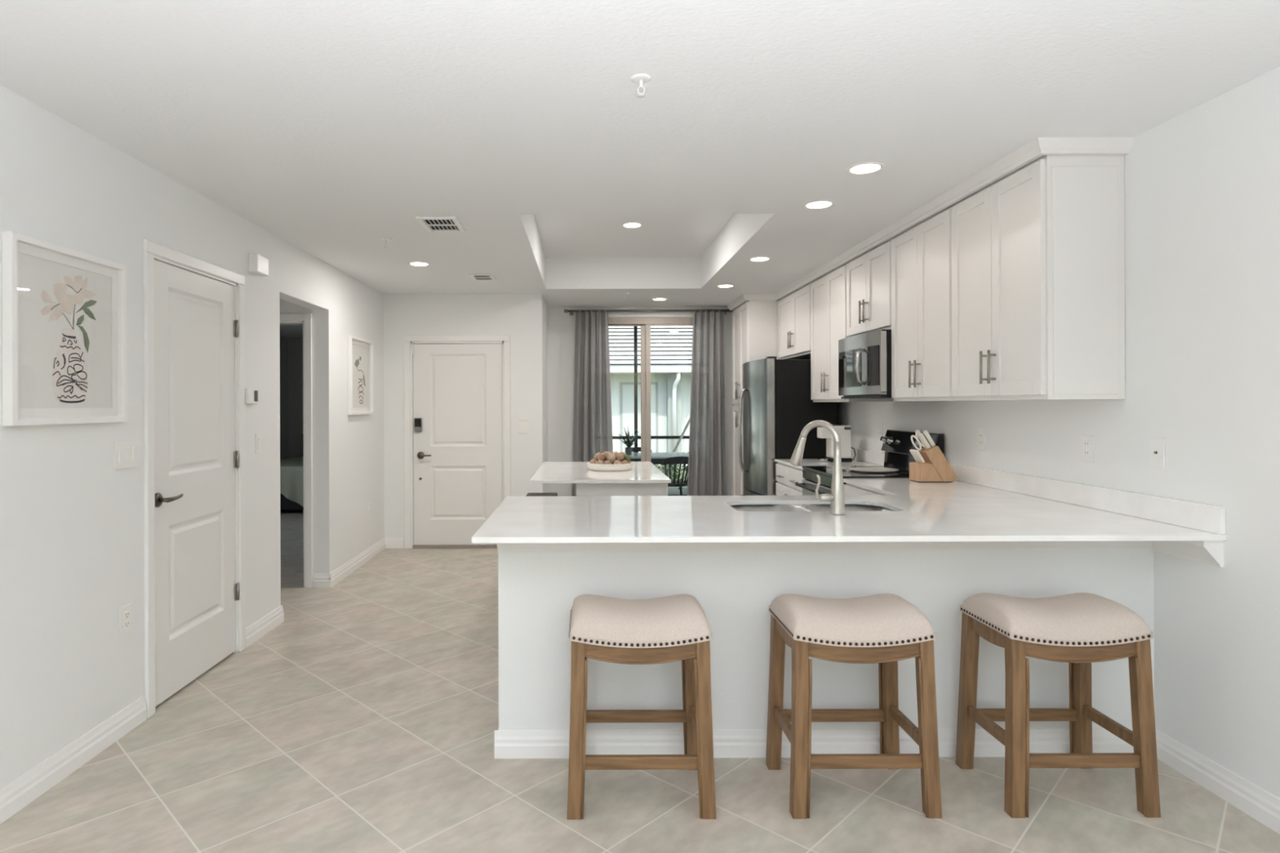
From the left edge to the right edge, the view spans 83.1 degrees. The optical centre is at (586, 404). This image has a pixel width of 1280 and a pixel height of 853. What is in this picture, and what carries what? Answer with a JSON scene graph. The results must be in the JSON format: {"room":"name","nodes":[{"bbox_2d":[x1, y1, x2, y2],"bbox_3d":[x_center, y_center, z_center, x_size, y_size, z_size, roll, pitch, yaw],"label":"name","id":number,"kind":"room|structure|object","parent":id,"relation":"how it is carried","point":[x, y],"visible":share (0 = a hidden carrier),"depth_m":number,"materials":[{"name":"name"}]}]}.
{"room":"kitchen","nodes":[
{"label":"kitchen","id":0,"kind":"room"},
{"bbox_2d":[0,84,384,789],"bbox_3d":[-2.007,0.157,1.725,0.125,2.440,10.650,0,0,0],"label":"wall","id":1,"kind":"structure","parent":0,"point":[72,526],"depth_m":2.97,"materials":[{"name":"white paint"}]},
{"bbox_2d":[1,231,127,426],"bbox_3d":[-1.928,-0.254,2.696,0.034,0.650,0.600,0,0,0],"label":"framed print","id":2,"kind":"object","parent":1,"relation":"attached to","point":[64,344],"visible":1,"depth_m":2.65,"materials":[{"name":"white paper"}]},
{"bbox_2d":[119,603,132,635],"bbox_3d":[-1.937,0.903,3.030,0.009,0.118,0.076,0,0,0],"label":"wall outlet","id":3,"kind":"object","parent":1,"relation":"attached to","point":[125,612],"visible":1,"depth_m":3.02,"materials":[{"name":"white plastic"}]},
{"bbox_2d":[124,610,129,619],"bbox_3d":[-1.935,0.883,3.030,0.004,0.028,0.033,0,0,0],"label":"receptacle","id":4,"kind":"object","parent":3,"relation":"attached to","point":[126,613],"depth_m":3.03,"materials":[{"name":"grey plastic"}]},
{"bbox_2d":[124,619,129,628],"bbox_3d":[-1.935,0.922,3.030,0.004,0.028,0.033,0,0,0],"label":"receptacle","id":5,"kind":"object","parent":3,"relation":"attached to","point":[126,622],"depth_m":3.03,"materials":[{"name":"grey plastic"}]},
{"bbox_2d":[114,439,139,470],"bbox_3d":[-1.939,0.209,3.045,0.010,0.118,0.165,0,0,0],"label":"light switch","id":6,"kind":"object","parent":1,"relation":"attached to","point":[126,453],"visible":1,"depth_m":3.03,"materials":[{"name":"white plastic"}]},
{"bbox_2d":[0,537,386,824],"bbox_3d":[-1.995,1.325,1.660,0.141,0.103,10.520,0,0,0],"label":"baseboard","id":7,"kind":"structure","parent":1,"relation":"attached to","point":[14,797],"depth_m":2.83,"materials":[{"name":"white paint"}]},
{"bbox_2d":[142,239,245,718],"bbox_3d":[-1.997,0.325,3.614,0.144,2.105,0.907,0,0,0],"label":"trim","id":8,"kind":"structure","parent":1,"relation":"attached to","point":[153,251],"depth_m":3.21,"materials":[{"name":"white paint"}]},
{"bbox_2d":[154,259,239,706],"bbox_3d":[-1.937,0.353,3.617,0.106,2.020,0.776,0,0,0],"label":"door","id":9,"kind":"structure","parent":1,"relation":"in","point":[196,328],"depth_m":3.58,"materials":[{"name":"white paint"}]},
{"bbox_2d":[245,387,258,404],"bbox_3d":[-1.932,-0.051,4.163,0.024,0.090,0.120,0,0,0],"label":"thermostat","id":10,"kind":"object","parent":1,"relation":"attached to","point":[251,394],"visible":1,"depth_m":4.13,"materials":[{"name":"white plastic"}]},
{"bbox_2d":[255,433,261,453],"bbox_3d":[-1.939,0.229,4.262,0.010,0.118,0.073,0,0,0],"label":"light switch","id":11,"kind":"object","parent":1,"relation":"attached to","point":[258,436],"visible":1,"depth_m":4.25,"materials":[{"name":"white plastic"}]},
{"bbox_2d":[248,253,268,275],"bbox_3d":[-1.922,-0.821,4.225,0.052,0.105,0.150,0,0,0],"label":"door chime","id":12,"kind":"object","parent":1,"relation":"attached to","point":[258,264],"visible":1,"depth_m":4.17,"materials":[{"name":"white plastic"}]},
{"bbox_2d":[347,335,373,414],"bbox_3d":[-1.928,-0.243,6.160,0.034,0.650,0.600,0,0,0],"label":"framed print","id":13,"kind":"object","parent":1,"relation":"attached to","point":[360,350],"visible":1,"depth_m":6.16,"materials":[{"name":"white paper"}]},
{"bbox_2d":[280,336,302,459],"bbox_3d":[-3.372,0.162,8.430,2.855,2.440,5.980,0,0,0],"label":"wall","id":14,"kind":"structure","parent":0,"point":[291,348],"depth_m":11.30,"materials":[{"name":"grey paint"}]},
{"bbox_2d":[280,298,313,586],"bbox_3d":[-3.385,0.162,5.005,2.630,2.440,1.110,0,0,0],"label":"wall","id":15,"kind":"structure","parent":0,"point":[286,307],"depth_m":5.44,"materials":[{"name":"white paint"}]},
{"bbox_2d":[280,313,312,587],"bbox_3d":[-2.536,0.346,5.491,0.935,2.065,0.138,0,0,0],"label":"trim","id":16,"kind":"structure","parent":15,"relation":"attached to","point":[305,319],"depth_m":5.42,"materials":[{"name":"white paint"}]},
{"bbox_2d":[383,293,547,547],"bbox_3d":[-1.183,0.154,7.405,1.522,2.440,0.970,0,0,0],"label":"wall","id":17,"kind":"structure","parent":0,"point":[523,317],"depth_m":6.92,"materials":[{"name":"white paint"}]},
{"bbox_2d":[384,537,404,548],"bbox_3d":[-1.171,1.323,7.397,1.538,0.103,0.986,0,0,0],"label":"baseboard","id":18,"kind":"structure","parent":17,"relation":"attached to","point":[390,542],"depth_m":6.91,"materials":[{"name":"white paint"}]},
{"bbox_2d":[412,545,497,548],"bbox_3d":[-1.235,1.363,6.975,0.864,0.022,0.150,0,0,0],"label":"threshold","id":19,"kind":"object","parent":17,"relation":"attached to","point":[413,546],"depth_m":6.90,"materials":[{"name":"silver metal"}]},
{"bbox_2d":[404,334,511,548],"bbox_3d":[-1.239,0.352,6.976,1.020,2.045,0.148,0,0,0],"label":"trim","id":20,"kind":"structure","parent":17,"relation":"attached to","point":[504,340],"depth_m":6.90,"materials":[{"name":"white paint"}]},
{"bbox_2d":[413,343,502,545],"bbox_3d":[-1.239,0.382,6.918,0.856,1.935,0.107,0,0,0],"label":"door","id":21,"kind":"structure","parent":17,"relation":"in","point":[458,441],"depth_m":6.93,"materials":[{"name":"white paint"}]},
{"bbox_2d":[518,409,528,420],"bbox_3d":[-0.607,0.100,6.915,0.092,0.100,0.010,0,0,0],"label":"light switch","id":22,"kind":"object","parent":17,"relation":"attached to","point":[522,414],"visible":1,"depth_m":6.91,"materials":[{"name":"white plastic"}]},
{"bbox_2d":[518,422,528,433],"bbox_3d":[-0.606,0.226,6.915,0.092,0.100,0.010,0,0,0],"label":"light switch","id":23,"kind":"object","parent":17,"relation":"attached to","point":[522,428],"visible":1,"depth_m":6.91,"materials":[{"name":"white plastic"}]},
{"bbox_2d":[0,0,1279,337],"bbox_3d":[-1.229,-1.235,3.880,7.150,0.338,15.240,0,0,0],"label":"ceiling","id":24,"kind":"structure","parent":0,"point":[328,126],"depth_m":2.59,"materials":[{"name":"white paint"}]},
{"bbox_2d":[381,237,391,248],"bbox_3d":[-1.284,-1.037,4.620,0.068,0.057,0.068,0,0,0],"label":"sprinkler","id":25,"kind":"object","parent":24,"relation":"attached to","point":[385,239],"visible":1,"depth_m":4.62,"materials":[{"name":"white plastic"}]},
{"bbox_2d":[407,262,431,266],"bbox_3d":[-1.264,-1.063,5.440,0.172,0.005,0.172,0,0,0],"label":"recessed light","id":26,"kind":"object","parent":24,"relation":"in","point":[413,264],"visible":1,"depth_m":5.43,"materials":[{"name":"white plastic"}]},
{"bbox_2d":[415,216,465,232],"bbox_3d":[-0.854,-1.060,4.237,0.230,0.013,0.325,0,0,0],"label":"ceiling vent","id":27,"kind":"object","parent":24,"relation":"in","point":[431,224],"visible":1,"depth_m":4.22,"materials":[{"name":"white plastic"}]},
{"bbox_2d":[468,273,496,280],"bbox_3d":[-0.864,-1.060,5.985,0.190,0.013,0.270,0,0,0],"label":"ceiling vent","id":28,"kind":"object","parent":24,"relation":"in","point":[475,277],"visible":1,"depth_m":5.96,"materials":[{"name":"white plastic"}]},
{"bbox_2d":[620,222,643,228],"bbox_3d":[0.345,-1.357,5.440,0.172,0.005,0.172,0,0,0],"label":"recessed light","id":29,"kind":"object","parent":24,"relation":"in","point":[630,224],"visible":1,"depth_m":5.42,"materials":[{"name":"white plastic"}]},
{"bbox_2d":[631,73,651,97],"bbox_3d":[0.179,-1.042,2.360,0.068,0.057,0.068,0,0,0],"label":"sprinkler","id":30,"kind":"object","parent":24,"relation":"attached to","point":[641,78],"visible":1,"depth_m":2.35,"materials":[{"name":"white plastic"}]},
{"bbox_2d":[715,284,734,288],"bbox_3d":[1.256,-1.072,6.500,0.172,0.005,0.172,0,0,0],"label":"recessed light","id":31,"kind":"object","parent":24,"relation":"in","point":[725,286],"visible":1,"depth_m":6.49,"materials":[{"name":"white plastic"}]},
{"bbox_2d":[747,256,771,262],"bbox_3d":[1.276,-1.072,5.300,0.172,0.005,0.172,0,0,0],"label":"recessed light","id":32,"kind":"object","parent":24,"relation":"in","point":[759,259],"visible":1,"depth_m":5.29,"materials":[{"name":"white plastic"}]},
{"bbox_2d":[802,200,835,209],"bbox_3d":[1.246,-1.072,3.860,0.172,0.005,0.172,0,0,0],"label":"recessed light","id":33,"kind":"object","parent":24,"relation":"in","point":[819,204],"visible":1,"depth_m":3.85,"materials":[{"name":"white plastic"}]},
{"bbox_2d":[844,162,885,174],"bbox_3d":[1.266,-1.072,3.270,0.172,0.005,0.172,0,0,0],"label":"recessed light","id":34,"kind":"object","parent":24,"relation":"in","point":[864,168],"visible":1,"depth_m":3.26,"materials":[{"name":"white plastic"}]},
{"bbox_2d":[0,510,1279,852],"bbox_3d":[-1.220,1.434,3.880,7.150,0.120,15.240,0,0,0],"label":"floor","id":35,"kind":"structure","parent":0,"point":[366,720],"depth_m":2.60,"materials":[{"name":"tile"}]},
{"bbox_2d":[280,433,303,510],"bbox_3d":[-3.597,0.883,10.111,1.600,0.900,2.179,0,0,0],"label":"bed","id":36,"kind":"object","parent":35,"relation":"on","point":[291,469],"visible":0.19,"depth_m":9.09,"materials":[{"name":"black fabric"}]},
{"bbox_2d":[280,456,303,506],"bbox_3d":[-3.596,1.032,10.006,1.580,0.500,1.969,0,0,0],"label":"bedspread","id":37,"kind":"object","parent":36,"relation":"on","point":[291,469],"depth_m":9.09,"materials":[{"name":"grey fabric"}]},
{"bbox_2d":[525,492,557,496],"bbox_3d":[-0.351,1.037,5.620,0.262,0.668,0.342,0,0,0],"label":"counter stool","id":38,"kind":"object","parent":35,"relation":"on","point":[552,494],"visible":0.09,"depth_m":5.66,"materials":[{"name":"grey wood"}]},
{"bbox_2d":[576,483,667,496],"bbox_3d":[0.244,0.923,5.091,0.611,0.893,1.218,0,0,0],"label":"kitchen island","id":39,"kind":"object","parent":35,"relation":"on","point":[582,489],"visible":0.22,"depth_m":4.48,"materials":[{"name":"white paint"}]},
{"bbox_2d":[529,461,671,483],"bbox_3d":[0.085,0.466,5.070,0.857,0.020,1.410,0,0,0],"label":"island countertop","id":40,"kind":"structure","parent":39,"relation":"on","point":[641,472],"depth_m":4.69,"materials":[{"name":"white stone"}]},
{"bbox_2d":[586,462,632,471],"bbox_3d":[0.167,0.429,5.060,0.322,0.050,0.322,0,0,0],"label":"shallow bowl","id":41,"kind":"object","parent":40,"relation":"on","point":[596,467],"visible":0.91,"depth_m":4.92,"materials":[{"name":"white ceramic"}]},
{"bbox_2d":[597,453,604,461],"bbox_3d":[0.103,0.366,5.008,0.053,0.062,0.067,0,0,-6],"label":"pod","id":42,"kind":"object","parent":41,"relation":"in","point":[601,456],"visible":0.92,"depth_m":4.99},
{"bbox_2d":[607,453,615,462],"bbox_3d":[0.172,0.364,4.973,0.060,0.059,0.064,0,0,-36],"label":"pod","id":43,"kind":"object","parent":41,"relation":"in","point":[611,457],"visible":1,"depth_m":4.95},
{"label":"pod","id":44,"kind":"object","parent":41,"relation":"in","visible":0},
{"bbox_2d":[615,452,624,461],"bbox_3d":[0.232,0.360,5.006,0.061,0.061,0.059,0,0,22],"label":"pod","id":45,"kind":"object","parent":44,"relation":"on","point":[619,456],"visible":0.97,"depth_m":4.99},
{"bbox_2d":[567,594,715,819],"bbox_3d":[0.182,1.030,2.562,0.494,0.679,0.375,0,0,0],"label":"bar stool","id":46,"kind":"object","parent":35,"relation":"on","point":[673,628],"visible":1,"depth_m":2.40,"materials":[{"name":"wood"}]},
{"bbox_2d":[569,594,711,648],"bbox_3d":[0.181,0.750,2.562,0.474,0.118,0.330,0,0,0],"label":"seat cushion","id":47,"kind":"object","parent":46,"relation":"on","point":[678,620],"depth_m":2.42,"materials":[{"name":"fabric"}]},
{"bbox_2d":[732,299,779,495],"bbox_3d":[1.874,0.164,7.412,0.670,2.400,0.735,0,0,0],"label":"pantry cabinet","id":48,"kind":"object","parent":35,"relation":"on","point":[754,322],"visible":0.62,"depth_m":7.18,"materials":[{"name":"white paint"}]},
{"bbox_2d":[737,356,836,495],"bbox_3d":[1.750,0.478,6.500,0.704,1.772,0.940,0,0,0],"label":"refrigerator","id":49,"kind":"object","parent":35,"relation":"on","point":[778,405],"visible":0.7,"depth_m":6.03,"materials":[{"name":"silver metal"}]},
{"bbox_2d":[775,462,805,506],"bbox_3d":[1.873,0.917,5.590,0.676,0.893,0.800,0,0,0],"label":"base cabinet","id":50,"kind":"object","parent":35,"relation":"on","point":[786,476],"visible":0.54,"depth_m":5.61,"materials":[{"name":"white paint"}]},
{"bbox_2d":[774,447,884,469],"bbox_3d":[1.888,0.411,5.591,0.644,0.116,0.808,0,0,0],"label":"countertop","id":51,"kind":"structure","parent":50,"relation":"on","point":[864,457],"depth_m":5.55,"materials":[{"name":"white stone"}]},
{"bbox_2d":[817,424,856,462],"bbox_3d":[1.986,0.302,5.715,0.289,0.293,0.158,0,0,0],"label":"coffee maker","id":52,"kind":"object","parent":51,"relation":"on","point":[844,431],"visible":0.84,"depth_m":5.64,"materials":[{"name":"white plastic"}]},
{"bbox_2d":[817,457,829,462],"bbox_3d":[1.887,0.437,5.715,0.090,0.024,0.090,0,0,0],"label":"drip tray","id":53,"kind":"object","parent":52,"relation":"on","point":[820,460],"depth_m":5.68,"materials":[{"name":"silver metal"}]},
{"bbox_2d":[765,593,942,818],"bbox_3d":[0.929,1.028,2.562,0.494,0.679,0.375,0,0,0],"label":"bar stool","id":54,"kind":"object","parent":35,"relation":"on","point":[885,629],"visible":1,"depth_m":2.41,"materials":[{"name":"brown wood"}]},
{"bbox_2d":[768,593,936,647],"bbox_3d":[0.928,0.748,2.562,0.474,0.118,0.330,0,0,0],"label":"seat cushion","id":55,"kind":"object","parent":54,"relation":"on","point":[881,620],"depth_m":2.43,"materials":[{"name":"fabric"}]},
{"bbox_2d":[844,483,884,495],"bbox_3d":[1.873,0.917,4.015,0.676,0.893,0.790,0,0,0],"label":"base cabinet","id":56,"kind":"object","parent":35,"relation":"on","point":[849,489],"visible":0.1,"depth_m":4.20,"materials":[{"name":"white paint"}]},
{"bbox_2d":[795,429,943,508],"bbox_3d":[1.846,0.771,4.803,0.710,1.185,0.755,0,0,0],"label":"range","id":57,"kind":"object","parent":35,"relation":"on","point":[897,444],"visible":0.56,"depth_m":4.85,"materials":[{"name":"black metal"}]},
{"bbox_2d":[802,466,909,478],"bbox_3d":[1.844,0.448,4.803,0.585,0.020,0.755,0,0,0],"label":"cooktop","id":58,"kind":"object","parent":57,"relation":"in","point":[824,472],"depth_m":4.69,"materials":[{"name":"black glass"}]},
{"bbox_2d":[848,466,898,472],"bbox_3d":[1.901,0.430,4.770,0.312,0.012,0.312,0,0,0],"label":"round tray","id":59,"kind":"object","parent":57,"relation":"on","point":[867,469],"visible":1,"depth_m":4.79,"materials":[{"name":"beige ceramic"}]},
{"bbox_2d":[955,592,1160,817],"bbox_3d":[1.652,1.025,2.562,0.494,0.679,0.375,0,0,0],"label":"bar stool","id":60,"kind":"object","parent":35,"relation":"on","point":[1079,630],"visible":1,"depth_m":2.41,"materials":[{"name":"brown wood"}]},
{"bbox_2d":[960,592,1153,646],"bbox_3d":[1.651,0.745,2.562,0.474,0.118,0.330,0,0,0],"label":"seat cushion","id":61,"kind":"object","parent":60,"relation":"on","point":[1077,619],"depth_m":2.43,"materials":[{"name":"fabric"}]},
{"bbox_2d":[547,306,733,496],"bbox_3d":[0.829,0.147,7.955,2.763,2.440,0.130,0,0,0],"label":"wall","id":62,"kind":"structure","parent":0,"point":[561,325],"depth_m":7.89,"materials":[{"name":"white paint"}]},
{"bbox_2d":[564,309,733,315],"bbox_3d":[0.671,-1.008,7.828,1.820,0.056,0.124,0,0,0],"label":"curtain rod","id":63,"kind":"object","parent":62,"relation":"attached to","point":[571,312],"visible":0.84,"depth_m":7.78,"materials":[{"name":"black metal"}]},
{"bbox_2d":[572,310,613,496],"bbox_3d":[0.073,0.168,7.785,0.465,2.380,0.092,0,0,0],"label":"curtain","id":64,"kind":"object","parent":63,"relation":"hanging from","point":[593,420],"visible":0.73,"depth_m":7.79,"materials":[{"name":"grey fabric"}]},
{"bbox_2d":[687,309,727,495],"bbox_3d":[1.300,0.164,7.785,0.440,2.380,0.092,0,0,0],"label":"curtain","id":65,"kind":"object","parent":63,"relation":"hanging from","point":[707,458],"visible":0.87,"depth_m":7.79,"materials":[{"name":"grey fabric"}]},
{"bbox_2d":[608,316,693,461],"bbox_3d":[0.721,0.203,7.945,1.480,2.330,0.090,0,0,0],"label":"window","id":66,"kind":"structure","parent":62,"relation":"attached to","point":[645,323],"depth_m":7.91,"materials":[{"name":"beige"}]},
{"bbox_2d":[497,550,1154,730],"bbox_3d":[0.935,0.920,3.188,2.556,0.894,0.763,0,0,0],"label":"wall","id":67,"kind":"structure","parent":0,"point":[735,591],"depth_m":2.81,"materials":[{"name":"white paint"}]},
{"bbox_2d":[493,728,1133,758],"bbox_3d":[0.929,1.315,3.180,2.572,0.103,0.779,0,0,0],"label":"baseboard","id":68,"kind":"structure","parent":67,"relation":"attached to","point":[740,743],"depth_m":2.79,"materials":[{"name":"white paint"}]},
{"bbox_2d":[471,462,1226,542],"bbox_3d":[0.907,0.415,3.452,2.607,0.116,1.932,0,0,0],"label":"countertop","id":69,"kind":"structure","parent":67,"relation":"on","point":[981,504],"depth_m":2.86,"materials":[{"name":"white stone"}]},
{"bbox_2d":[729,504,893,511],"bbox_3d":[1.007,0.565,3.240,0.752,0.184,0.392,0,0,0],"label":"sink","id":70,"kind":"object","parent":69,"relation":"in","point":[745,508],"visible":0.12,"depth_m":3.42,"materials":[{"name":"silver metal"}]},
{"bbox_2d":[789,420,844,515],"bbox_3d":[0.953,0.258,3.028,0.246,0.388,0.122,0,0,43],"label":"faucet","id":71,"kind":"object","parent":69,"relation":"on","point":[836,497],"visible":1,"depth_m":2.97,"materials":[{"name":"silver metal"}]},
{"bbox_2d":[909,444,957,482],"bbox_3d":[2.035,0.344,4.225,0.232,0.210,0.114,0,0,0],"label":"knife block","id":72,"kind":"object","parent":69,"relation":"on","point":[936,468],"visible":0.89,"depth_m":4.17,"materials":[{"name":"brown wood"}]},
{"bbox_2d":[911,431,925,450],"bbox_3d":[1.950,0.235,4.210,0.111,0.155,0.019,0,0,0],"label":"scissors","id":73,"kind":"object","parent":72,"relation":"in","point":[921,445],"visible":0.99,"depth_m":4.20,"materials":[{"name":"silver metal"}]},
{"bbox_2d":[915,449,925,462],"bbox_3d":[1.956,0.325,4.187,0.084,0.126,0.012,0,0,0],"label":"steak knife","id":74,"kind":"object","parent":72,"relation":"in","point":[917,452],"visible":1,"depth_m":4.18,"materials":[{"name":"silver metal"}]},
{"bbox_2d":[918,433,931,448],"bbox_3d":[1.987,0.235,4.198,0.096,0.142,0.016,0,0,0],"label":"kitchen knife","id":75,"kind":"object","parent":72,"relation":"in","point":[922,437],"visible":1,"depth_m":4.19,"materials":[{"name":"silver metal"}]},
{"bbox_2d":[922,430,935,446],"bbox_3d":[2.014,0.220,4.200,0.099,0.146,0.016,0,0,0],"label":"kitchen knife","id":76,"kind":"object","parent":72,"relation":"in","point":[926,434],"visible":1,"depth_m":4.19,"materials":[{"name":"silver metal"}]},
{"bbox_2d":[497,540,1223,567],"bbox_3d":[0.934,0.521,2.654,2.556,0.096,0.307,0,0,0],"label":"trim","id":77,"kind":"structure","parent":67,"relation":"attached to","point":[1207,552],"depth_m":2.78,"materials":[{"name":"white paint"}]},
{"bbox_2d":[836,66,1279,799],"bbox_3d":[2.276,0.142,2.210,0.130,2.440,11.620,0,0,0],"label":"wall","id":78,"kind":"structure","parent":0,"point":[1202,185],"depth_m":2.58,"materials":[{"name":"white paint"}]},
{"bbox_2d":[777,281,812,359],"bbox_3d":[2.018,-0.737,6.528,0.374,0.600,1.023,0,0,0],"label":"upper cabinet","id":79,"kind":"object","parent":78,"relation":"attached to","point":[793,308],"visible":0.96,"depth_m":6.47,"materials":[{"name":"white paint"}]},
{"bbox_2d":[810,262,893,402],"bbox_3d":[2.019,-0.530,5.603,0.374,1.014,0.825,0,0,0],"label":"upper cabinet","id":80,"kind":"object","parent":78,"relation":"attached to","point":[828,291],"visible":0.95,"depth_m":5.59,"materials":[{"name":"white paint"}]},
{"bbox_2d":[850,447,884,465],"bbox_3d":[2.200,0.400,5.591,0.021,0.096,0.808,0,0,0],"label":"backsplash","id":81,"kind":"structure","parent":78,"relation":"attached to","point":[862,455],"depth_m":5.58,"materials":[{"name":"white stone"}]},
{"bbox_2d":[846,237,893,337],"bbox_3d":[2.018,-0.755,4.810,0.374,0.565,0.759,0,0,0],"label":"upper cabinet","id":82,"kind":"object","parent":78,"relation":"attached to","point":[868,275],"visible":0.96,"depth_m":4.75,"materials":[{"name":"white paint"}]},
{"bbox_2d":[838,329,891,398],"bbox_3d":[1.964,-0.255,4.810,0.449,0.420,0.746,0,0,0],"label":"microwave","id":83,"kind":"object","parent":82,"relation":"attached to","point":[864,359],"visible":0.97,"depth_m":4.62,"materials":[{"name":"silver metal"}]},
{"bbox_2d":[878,422,883,438],"bbox_3d":[2.206,0.192,5.400,0.008,0.118,0.073,0,0,0],"label":"wall outlet","id":84,"kind":"object","parent":78,"relation":"attached to","point":[880,424],"visible":0.9,"depth_m":5.39,"materials":[{"name":"white plastic"}]},
{"bbox_2d":[727,137,1134,310],"bbox_3d":[1.836,-1.049,5.340,0.393,0.054,4.933,0,0,-4],"label":"trim","id":85,"kind":"structure","parent":78,"relation":"attached to","point":[1038,147],"depth_m":3.42,"materials":[{"name":"white paint"}]},
{"bbox_2d":[890,204,1007,401],"bbox_3d":[2.019,-0.530,4.065,0.374,1.014,0.729,0,0,0],"label":"upper cabinet","id":86,"kind":"object","parent":78,"relation":"attached to","point":[922,254],"visible":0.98,"depth_m":4.00,"materials":[{"name":"white paint"}]},
{"bbox_2d":[977,428,985,450],"bbox_3d":[2.206,0.192,4.020,0.008,0.118,0.073,0,0,0],"label":"wall outlet","id":87,"kind":"object","parent":78,"relation":"attached to","point":[981,432],"visible":1,"depth_m":4.01,"materials":[{"name":"white plastic"}]},
{"bbox_2d":[979,433,982,445],"bbox_3d":[2.204,0.192,4.020,0.004,0.066,0.033,0,0,0],"label":"receptacle","id":88,"kind":"object","parent":87,"relation":"attached to","point":[980,434],"depth_m":4.02,"materials":[{"name":"grey plastic"}]},
{"bbox_2d":[951,155,1124,400],"bbox_3d":[2.019,-0.530,3.323,0.374,1.014,0.754,0,0,0],"label":"upper cabinet","id":89,"kind":"object","parent":78,"relation":"attached to","point":[1038,251],"visible":1,"depth_m":2.96,"materials":[{"name":"white paint"}]},
{"bbox_2d":[948,462,1225,534],"bbox_3d":[2.200,0.400,3.453,0.021,0.096,1.930,0,0,0],"label":"backsplash","id":90,"kind":"structure","parent":78,"relation":"attached to","point":[1189,514],"depth_m":3.03,"materials":[{"name":"white stone"}]},
{"bbox_2d":[1081,435,1093,462],"bbox_3d":[2.206,0.192,3.170,0.008,0.118,0.075,0,0,0],"label":"wall outlet","id":91,"kind":"object","parent":78,"relation":"attached to","point":[1087,441],"visible":1,"depth_m":3.16,"materials":[{"name":"white plastic"}]},
{"bbox_2d":[1084,440,1089,456],"bbox_3d":[2.204,0.192,3.170,0.004,0.066,0.033,0,0,0],"label":"receptacle","id":92,"kind":"object","parent":91,"relation":"attached to","point":[1086,443],"depth_m":3.17,"materials":[{"name":"grey plastic"}]},
{"bbox_2d":[1149,436,1164,468],"bbox_3d":[2.204,0.184,2.785,0.012,0.118,0.073,0,0,0],"label":"cable plate","id":93,"kind":"object","parent":78,"relation":"attached to","point":[1157,445],"visible":1,"depth_m":2.78,"materials":[{"name":"white plastic"}]},
{"bbox_2d":[1155,728,1279,834],"bbox_3d":[2.207,1.311,-0.397,0.016,0.103,6.407,0,0,0],"label":"baseboard","id":94,"kind":"structure","parent":78,"relation":"attached to","point":[1246,797],"depth_m":2.50,"materials":[{"name":"white paint"}]},
{"label":"outside","id":95,"kind":"structure","parent":0,"visible":0},
{"bbox_2d":[656,465,688,494],"bbox_3d":[0.005,1.580,35.375,80.000,0.180,49.250,0,0,0],"label":"lawn","id":96,"kind":"structure","parent":95,"point":[671,490],"depth_m":12.78,"materials":[{"name":"green plant"}]},
{"bbox_2d":[608,325,693,466],"bbox_3d":[0.997,-0.854,19.550,16.000,4.680,5.500,0,0,0],"label":"house","id":97,"kind":"structure","parent":96,"relation":"on","point":[671,346],"depth_m":17.57,"materials":[{"name":"white paint"}]},
{"bbox_2d":[653,464,686,488],"bbox_3d":[1.225,1.124,11.602,0.808,0.733,0.773,0,0,0],"label":"shrub","id":98,"kind":"object","parent":96,"relation":"on","point":[655,465],"visible":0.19,"depth_m":11.51,"materials":[{"name":"green plant"}]},
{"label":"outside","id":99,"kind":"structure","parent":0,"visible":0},
{"bbox_3d":[1.005,1.432,9.385,10.000,0.110,2.730,0,0,0],"label":"floor","id":100,"kind":"structure","parent":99,"visible":0},
{"bbox_2d":[625,447,651,452],"bbox_3d":[0.723,0.986,9.879,0.444,0.788,0.483,0,0,0],"label":"patio chair","id":101,"kind":"object","parent":100,"relation":"on","point":[634,449],"visible":0.16,"depth_m":10.10,"materials":[{"name":"black metal"}]},
{"bbox_2d":[612,326,688,495],"bbox_3d":[1.000,0.071,10.705,10.000,2.610,0.050,0,0,0],"label":"screen frame","id":102,"kind":"object","parent":100,"relation":"on","point":[635,328],"visible":0.1,"depth_m":10.68,"materials":[{"name":"black metal"}]},
{"bbox_2d":[624,452,688,464],"bbox_3d":[0.954,1.002,9.110,1.100,0.750,0.780,0,0,0],"label":"patio table","id":103,"kind":"object","parent":100,"relation":"on","point":[656,458],"visible":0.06,"depth_m":8.84,"materials":[{"name":"grey metal"}]},
{"bbox_2d":[612,426,640,454],"bbox_3d":[0.563,0.443,9.075,0.465,0.368,0.541,0,0,15],"label":"potted plant","id":104,"kind":"object","parent":103,"relation":"on","point":[628,449],"visible":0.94,"depth_m":9.06,"materials":[{"name":"green plant"}]},
{"bbox_2d":[662,456,688,495],"bbox_3d":[1.030,0.985,8.492,0.446,0.788,0.482,0,0,-14],"label":"patio chair","id":105,"kind":"object","parent":100,"relation":"on","point":[682,483],"visible":0.56,"depth_m":8.32,"materials":[{"name":"black metal"}]},
{"bbox_2d":[662,418,689,473],"bbox_3d":[1.252,0.721,10.450,0.691,1.325,0.036,0,0,0],"label":"leaning pole","id":106,"kind":"object","parent":100,"relation":"on","point":[688,422],"visible":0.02,"depth_m":10.44,"materials":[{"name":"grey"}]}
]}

